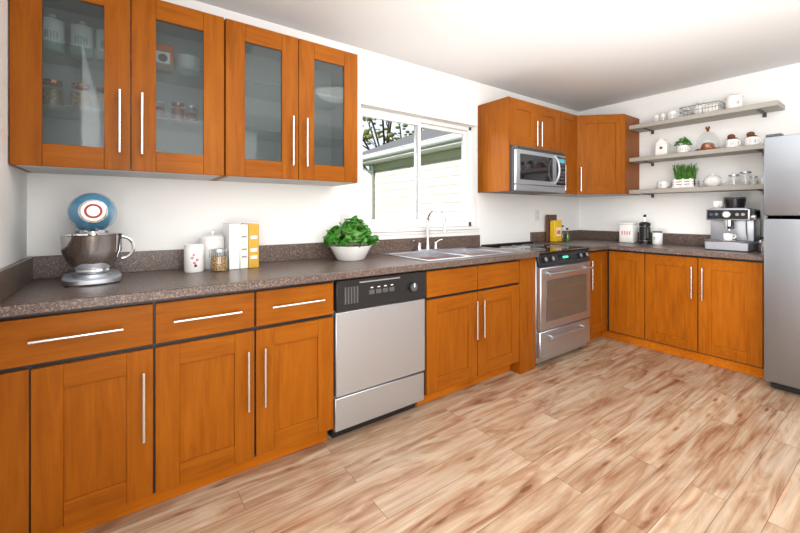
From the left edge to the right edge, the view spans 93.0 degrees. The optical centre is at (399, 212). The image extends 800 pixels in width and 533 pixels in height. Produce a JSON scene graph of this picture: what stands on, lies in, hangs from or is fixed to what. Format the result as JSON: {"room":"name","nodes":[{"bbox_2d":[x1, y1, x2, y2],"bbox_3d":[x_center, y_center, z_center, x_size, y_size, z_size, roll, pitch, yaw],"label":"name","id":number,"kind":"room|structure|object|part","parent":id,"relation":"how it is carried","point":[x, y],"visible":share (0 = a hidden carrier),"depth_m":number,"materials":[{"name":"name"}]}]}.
{"room":"kitchen","nodes":[
{"label":"kitchen","id":0,"kind":"room"},
{"bbox_2d":[0,0,26,268],"bbox_3d":[-0.488,0.015,-0.096,0.160,2.420,4.400,0,0,-36],"label":"wall","id":1,"kind":"structure","parent":0,"point":[13,214],"depth_m":1.45,"materials":[{"name":"white paint"}]},
{"bbox_2d":[0,257,31,302],"bbox_3d":[-1.504,0.253,1.478,0.020,0.104,0.612,0,0,-36],"label":"backsplash","id":2,"kind":"structure","parent":1,"relation":"attached to","point":[14,276],"depth_m":1.45,"materials":[{"name":"grey stone"}]},
{"bbox_2d":[27,0,578,256],"bbox_3d":[0.160,0.015,3.176,5.030,2.420,0.160,0,0,-36],"label":"wall","id":3,"kind":"structure","parent":0,"point":[154,214],"depth_m":2.47,"materials":[{"name":"white paint"}]},
{"bbox_2d":[9,0,357,185],"bbox_3d":[-0.970,-0.583,2.026,1.527,0.795,0.385,0,0,-36],"label":"upper cabinet","id":4,"kind":"object","parent":3,"relation":"attached to","point":[146,89],"visible":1,"depth_m":1.85,"materials":[{"name":"brown wood"}]},
{"bbox_2d":[32,231,579,278],"bbox_3d":[0.214,0.253,3.101,4.704,0.104,0.020,0,0,-36],"label":"backsplash","id":5,"kind":"structure","parent":3,"relation":"attached to","point":[43,267],"depth_m":2.39,"materials":[{"name":"grey stone"}]},
{"bbox_2d":[340,214,348,222],"bbox_3d":[-0.388,0.065,2.679,0.070,0.114,0.008,0,0,-36],"label":"electrical outlet plate","id":6,"kind":"object","parent":3,"relation":"attached to","point":[343,217],"visible":0.35,"depth_m":2.67,"materials":[{"name":"white plastic"}]},
{"bbox_2d":[361,107,479,235],"bbox_3d":[0.175,-0.312,3.164,1.250,0.964,0.167,0,0,-36],"label":"window","id":7,"kind":"structure","parent":3,"relation":"in","point":[382,227],"depth_m":3.19,"materials":[{"name":"white plastic"}]},
{"bbox_2d":[483,145,565,194],"bbox_3d":[1.165,-0.376,3.508,0.740,0.378,0.468,0,0,-36],"label":"microwave","id":8,"kind":"object","parent":3,"relation":"attached to","point":[533,171],"visible":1,"depth_m":3.33,"materials":[{"name":"grey metal"}]},
{"bbox_2d":[535,210,539,220],"bbox_3d":[1.448,0.025,3.997,0.070,0.114,0.008,0,0,-36],"label":"electrical outlet plate","id":9,"kind":"object","parent":3,"relation":"attached to","point":[537,215],"visible":1,"depth_m":3.99,"materials":[{"name":"white plastic"}]},
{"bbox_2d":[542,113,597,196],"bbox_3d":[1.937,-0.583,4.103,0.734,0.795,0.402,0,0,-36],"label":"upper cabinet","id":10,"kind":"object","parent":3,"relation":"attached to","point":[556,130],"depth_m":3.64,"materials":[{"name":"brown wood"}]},
{"bbox_2d":[81,336,799,532],"bbox_3d":[1.490,1.255,1.324,5.030,0.060,4.720,0,0,-36],"label":"floor","id":11,"kind":"structure","parent":0,"point":[601,434],"depth_m":1.84,"materials":[{"name":"laminate"}]},
{"bbox_2d":[0,275,339,532],"bbox_3d":[-1.022,0.786,1.858,1.247,0.878,0.597,0,0,-36],"label":"base cabinet","id":12,"kind":"object","parent":11,"relation":"on","point":[150,378],"depth_m":1.52,"materials":[{"name":"brown wood"}]},
{"bbox_2d":[0,247,535,310],"bbox_3d":[-0.317,0.325,2.364,2.981,0.040,0.597,0,0,-36],"label":"countertop","id":13,"kind":"structure","parent":12,"relation":"on","point":[133,284],"depth_m":1.82,"materials":[{"name":"grey stone"}]},
{"bbox_2d":[58,193,134,286],"bbox_3d":[-1.351,0.106,1.706,0.267,0.396,0.384,0,0,-36],"label":"stand mixer","id":14,"kind":"object","parent":13,"relation":"on","point":[91,248],"visible":1,"depth_m":1.60,"materials":[{"name":"silver metal"}]},
{"bbox_2d":[183,243,204,272],"bbox_3d":[-1.068,0.232,1.971,0.099,0.143,0.105,0,0,-36],"label":"floral canister","id":15,"kind":"object","parent":13,"relation":"on","point":[194,257],"visible":0.98,"depth_m":1.93,"materials":[{"name":"white ceramic"}]},
{"bbox_2d":[199,231,224,268],"bbox_3d":[-1.038,0.202,2.101,0.128,0.205,0.128,0,0,-36],"label":"lidded canister","id":16,"kind":"object","parent":13,"relation":"on","point":[212,241],"visible":0.6,"depth_m":2.05,"materials":[{"name":"white ceramic"}]},
{"bbox_2d":[210,248,227,271],"bbox_3d":[-0.954,0.245,2.001,0.086,0.116,0.086,0,0,-36],"label":"glass jar","id":17,"kind":"object","parent":13,"relation":"on","point":[219,263],"depth_m":1.97,"materials":[{"name":"clear glass"}]},
{"bbox_2d":[223,223,258,269],"bbox_3d":[-0.900,0.181,2.145,0.155,0.246,0.173,0,0,-36],"label":"upright books","id":18,"kind":"object","parent":13,"relation":"on","point":[242,243],"visible":0.96,"depth_m":2.08,"materials":[{"name":"white paper"}]},
{"bbox_2d":[322,215,378,260],"bbox_3d":[-0.320,0.160,2.488,0.381,0.288,0.378,0,0,-36],"label":"potted plant","id":19,"kind":"object","parent":13,"relation":"on","point":[355,230],"visible":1,"depth_m":2.40,"materials":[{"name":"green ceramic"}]},
{"bbox_2d":[380,207,513,288],"bbox_3d":[0.360,0.217,2.846,0.850,0.523,0.540,0,0,-36],"label":"sink basin","id":20,"kind":"object","parent":13,"relation":"in","point":[426,249],"depth_m":2.96,"materials":[{"name":"silver metal"}]},
{"bbox_2d":[327,270,424,437],"bbox_3d":[-0.254,0.788,2.389,0.610,0.870,0.630,0,0,-36],"label":"dishwasher","id":21,"kind":"object","parent":11,"relation":"on","point":[378,346],"visible":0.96,"depth_m":2.14,"materials":[{"name":"grey metal"}]},
{"bbox_2d":[372,251,523,405],"bbox_3d":[0.360,0.786,2.850,0.915,0.878,0.597,0,0,-36],"label":"base cabinet","id":22,"kind":"object","parent":11,"relation":"on","point":[474,312],"depth_m":2.58,"materials":[{"name":"brown wood"}]},
{"bbox_2d":[524,255,538,372],"bbox_3d":[0.814,0.786,3.177,0.194,0.878,0.597,0,0,-36],"label":"base cabinet","id":23,"kind":"object","parent":11,"relation":"on","point":[529,260],"depth_m":2.95,"materials":[{"name":"brown wood"}]},
{"bbox_2d":[481,241,593,365],"bbox_3d":[1.241,0.757,3.410,0.760,0.934,0.671,0,0,-36],"label":"range","id":24,"kind":"object","parent":11,"relation":"on","point":[562,298],"visible":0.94,"depth_m":3.15,"materials":[{"name":"silver metal"}]},
{"bbox_2d":[608,247,763,377],"bbox_3d":[2.544,0.786,3.377,0.597,0.878,1.135,0,0,-36],"label":"base cabinet","id":25,"kind":"object","parent":11,"relation":"on","point":[708,309],"depth_m":3.10,"materials":[{"name":"brown wood"}]},
{"bbox_2d":[537,239,619,250],"bbox_3d":[1.906,0.325,3.961,0.951,0.040,0.597,0,0,-36],"label":"countertop","id":26,"kind":"structure","parent":25,"relation":"on","point":[590,243],"depth_m":3.92,"materials":[{"name":"grey stone"}]},
{"bbox_2d":[546,215,569,241],"bbox_3d":[1.702,0.162,4.084,0.304,0.285,0.103,0,0,-36],"label":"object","id":27,"kind":"object","parent":26,"relation":"on","point":[554,226],"visible":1,"depth_m":4.02,"materials":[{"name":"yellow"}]},
{"bbox_2d":[608,243,763,258],"bbox_3d":[2.550,0.325,3.369,0.597,0.040,1.115,0,0,-36],"label":"countertop","id":28,"kind":"structure","parent":25,"relation":"on","point":[687,248],"depth_m":3.26,"materials":[{"name":"grey stone"}]},
{"bbox_2d":[619,222,637,242],"bbox_3d":[2.357,0.202,3.917,0.129,0.205,0.134,0,0,-36],"label":"tin","id":29,"kind":"object","parent":28,"relation":"on","point":[628,232],"visible":1,"depth_m":3.88,"materials":[{"name":"white ceramic"}]},
{"bbox_2d":[639,215,650,243],"bbox_3d":[2.418,0.160,3.748,0.138,0.289,0.118,0,0,-36],"label":"press","id":30,"kind":"object","parent":28,"relation":"on","point":[644,232],"visible":1,"depth_m":3.73,"materials":[{"name":"black plastic"}]},
{"bbox_2d":[652,231,662,244],"bbox_3d":[2.492,0.240,3.675,0.089,0.128,0.089,0,0,-36],"label":"cup","id":31,"kind":"object","parent":28,"relation":"on","point":[657,237],"visible":1,"depth_m":3.64,"materials":[{"name":"white ceramic"}]},
{"bbox_2d":[705,197,759,251],"bbox_3d":[2.729,0.086,3.113,0.390,0.437,0.304,0,0,-36],"label":"espresso machine","id":32,"kind":"object","parent":28,"relation":"on","point":[738,219],"visible":0.94,"depth_m":3.07,"materials":[{"name":"silver metal"}]},
{"bbox_2d":[712,201,722,207],"bbox_3d":[2.668,-0.070,3.192,0.088,0.060,0.071,0,0,-36],"label":"cup","id":33,"kind":"object","parent":32,"relation":"on","point":[717,204],"visible":0.94,"depth_m":3.17,"materials":[{"name":"white ceramic"}]},
{"bbox_2d":[719,233,737,240],"bbox_3d":[2.658,0.194,3.074,0.120,0.056,0.119,0,0,-36],"label":"espresso cup","id":34,"kind":"object","parent":32,"relation":"on","point":[728,237],"visible":1,"depth_m":3.05,"materials":[{"name":"white ceramic"}]},
{"bbox_2d":[757,240,763,252],"bbox_3d":[2.832,0.257,2.927,0.084,0.095,0.115,0,0,-36],"label":"milk jug","id":35,"kind":"object","parent":28,"relation":"on","point":[760,248],"visible":0.35,"depth_m":2.93,"materials":[{"name":"silver metal"}]},
{"bbox_2d":[764,133,799,394],"bbox_3d":[3.002,0.340,2.556,0.776,1.770,0.700,0,0,-36],"label":"fridge","id":36,"kind":"object","parent":11,"relation":"on","point":[782,262],"visible":1,"depth_m":2.57,"materials":[{"name":"grey metal"}]},
{"bbox_2d":[195,0,799,111],"bbox_3d":[1.490,-1.225,1.324,5.030,0.060,4.720,0,0,-36],"label":"ceiling","id":37,"kind":"structure","parent":0,"point":[579,55],"depth_m":2.59,"materials":[{"name":"white paint"}]},
{"bbox_2d":[579,63,799,236],"bbox_3d":[3.467,0.015,2.744,0.160,2.420,4.400,0,0,-36],"label":"wall","id":38,"kind":"structure","parent":0,"point":[680,213],"depth_m":3.56,"materials":[{"name":"white paint"}]},
{"bbox_2d":[570,114,638,195],"bbox_3d":[2.107,-0.583,3.867,0.734,0.795,0.329,0,0,-36],"label":"upper cabinet","id":39,"kind":"object","parent":38,"relation":"attached to","point":[599,151],"depth_m":3.79,"materials":[{"name":"brown wood"}]},
{"bbox_2d":[580,231,763,246],"bbox_3d":[2.616,0.253,3.771,0.020,0.104,1.692,0,0,-36],"label":"backsplash","id":40,"kind":"structure","parent":38,"relation":"attached to","point":[696,240],"depth_m":3.73,"materials":[{"name":"grey stone"}]},
{"bbox_2d":[629,171,763,197],"bbox_3d":[2.710,-0.250,3.445,0.247,0.190,1.074,0,0,-36],"label":"wall shelf","id":41,"kind":"object","parent":38,"relation":"attached to","point":[728,188],"depth_m":3.28,"materials":[{"name":"grey wood"}]},
{"bbox_2d":[657,181,668,188],"bbox_3d":[2.549,-0.266,3.671,0.095,0.070,0.107,0,0,-36],"label":"mug","id":42,"kind":"object","parent":41,"relation":"on","point":[664,184],"visible":0.9,"depth_m":3.64,"materials":[{"name":"white ceramic"}]},
{"bbox_2d":[671,163,698,187],"bbox_3d":[2.645,-0.346,3.532,0.118,0.230,0.214,0,0,-36],"label":"crate","id":43,"kind":"object","parent":41,"relation":"on","point":[682,173],"visible":1,"depth_m":3.50,"materials":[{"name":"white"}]},
{"bbox_2d":[701,173,724,185],"bbox_3d":[2.770,-0.290,3.364,0.130,0.119,0.176,0,0,-36],"label":"sugar bowl","id":44,"kind":"object","parent":41,"relation":"on","point":[712,179],"visible":0.98,"depth_m":3.32,"materials":[{"name":"white ceramic"}]},
{"bbox_3d":[2.914,-0.288,3.179,0.138,0.114,0.269,0,0,-36],"label":"glass jars shelf","id":45,"kind":"part","parent":41,"relation":"part of","materials":[{"name":"clear glass"}]},
{"bbox_2d":[629,143,763,165],"bbox_3d":[2.710,-0.512,3.445,0.247,0.075,1.074,0,0,-36],"label":"wall shelf","id":46,"kind":"object","parent":38,"relation":"attached to","point":[736,150],"visible":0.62,"depth_m":3.37,"materials":[{"name":"grey wood"}]},
{"bbox_2d":[655,138,670,154],"bbox_3d":[2.546,-0.637,3.677,0.094,0.172,0.104,0,0,-36],"label":"decor","id":47,"kind":"object","parent":46,"relation":"on","point":[662,145],"visible":0.79,"depth_m":3.65,"materials":[{"name":"white ceramic"}]},
{"bbox_2d":[674,137,692,152],"bbox_3d":[2.644,-0.630,3.546,0.137,0.158,0.136,0,0,-36],"label":"succulent","id":48,"kind":"object","parent":46,"relation":"on","point":[682,147],"visible":0.98,"depth_m":3.51,"materials":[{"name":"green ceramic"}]},
{"bbox_2d":[695,126,719,150],"bbox_3d":[2.750,-0.662,3.393,0.192,0.223,0.192,0,0,-36],"label":"cloche","id":49,"kind":"object","parent":46,"relation":"on","point":[708,145],"visible":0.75,"depth_m":3.36,"materials":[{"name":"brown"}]},
{"bbox_2d":[725,134,740,147],"bbox_3d":[2.853,-0.615,3.248,0.097,0.127,0.110,0,0,-36],"label":"mug","id":50,"kind":"object","parent":46,"relation":"on","point":[732,140],"visible":0.81,"depth_m":3.23,"materials":[{"name":"white ceramic"}]},
{"bbox_2d":[744,132,760,145],"bbox_3d":[2.926,-0.615,3.146,0.097,0.127,0.110,0,0,-36],"label":"mug","id":51,"kind":"object","parent":46,"relation":"on","point":[751,138],"visible":0.73,"depth_m":3.12,"materials":[{"name":"white ceramic"}]},
{"bbox_2d":[629,100,784,133],"bbox_3d":[2.710,-0.838,3.445,0.247,0.075,1.074,0,0,-36],"label":"wall shelf","id":52,"kind":"object","parent":38,"relation":"attached to","point":[764,108],"visible":1,"depth_m":3.32,"materials":[{"name":"grey wood"}]},
{"bbox_2d":[653,114,665,120],"bbox_3d":[2.529,-0.918,3.699,0.051,0.085,0.105,0,0,-36],"label":"shakers","id":53,"kind":"object","parent":52,"relation":"on","point":[662,117],"visible":0.65,"depth_m":3.68,"materials":[{"name":"white ceramic"}]},
{"bbox_2d":[667,111,678,118],"bbox_3d":[2.597,-0.918,3.604,0.081,0.085,0.098,0,0,-36],"label":"mug","id":54,"kind":"object","parent":52,"relation":"on","point":[672,114],"visible":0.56,"depth_m":3.58,"materials":[{"name":"white ceramic"}]},
{"bbox_2d":[679,100,724,116],"bbox_3d":[2.723,-0.949,3.428,0.156,0.141,0.296,0,0,-36],"label":"wire basket","id":55,"kind":"object","parent":52,"relation":"on","point":[700,107],"visible":0.69,"depth_m":3.39,"materials":[{"name":"grey metal"}]},
{"bbox_2d":[725,93,742,108],"bbox_3d":[2.855,-0.951,3.246,0.119,0.150,0.119,0,0,-36],"label":"canister","id":56,"kind":"object","parent":52,"relation":"on","point":[733,100],"visible":0.85,"depth_m":3.21,"materials":[{"name":"white ceramic"}]},
{"label":"outside","id":57,"kind":"structure","parent":0,"visible":0},
{"bbox_3d":[-11.229,1.750,32.141,60.000,0.150,59.500,0,0,-36],"label":"ground","id":58,"kind":"structure","parent":57,"visible":0},
{"bbox_2d":[363,117,421,172],"bbox_3d":[-1.337,-2.024,13.748,4.701,7.397,5.541,0,0,-36],"label":"tree","id":59,"kind":"object","parent":58,"relation":"on","point":[389,135],"depth_m":13.95,"materials":[{"name":"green plant"}]},
{"bbox_2d":[363,121,425,149],"bbox_3d":[-0.234,-2.087,17.876,5.166,7.525,5.713,0,0,-36],"label":"tree","id":60,"kind":"object","parent":58,"relation":"on","point":[379,132],"depth_m":18.61,"materials":[{"name":"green plant"}]},
{"bbox_2d":[363,129,461,218],"bbox_3d":[3.006,-0.874,10.077,6.615,5.101,6.350,0,0,-36],"label":"house","id":61,"kind":"structure","parent":58,"relation":"on","point":[391,186],"depth_m":8.90,"materials":[{"name":"beige"}]}
]}

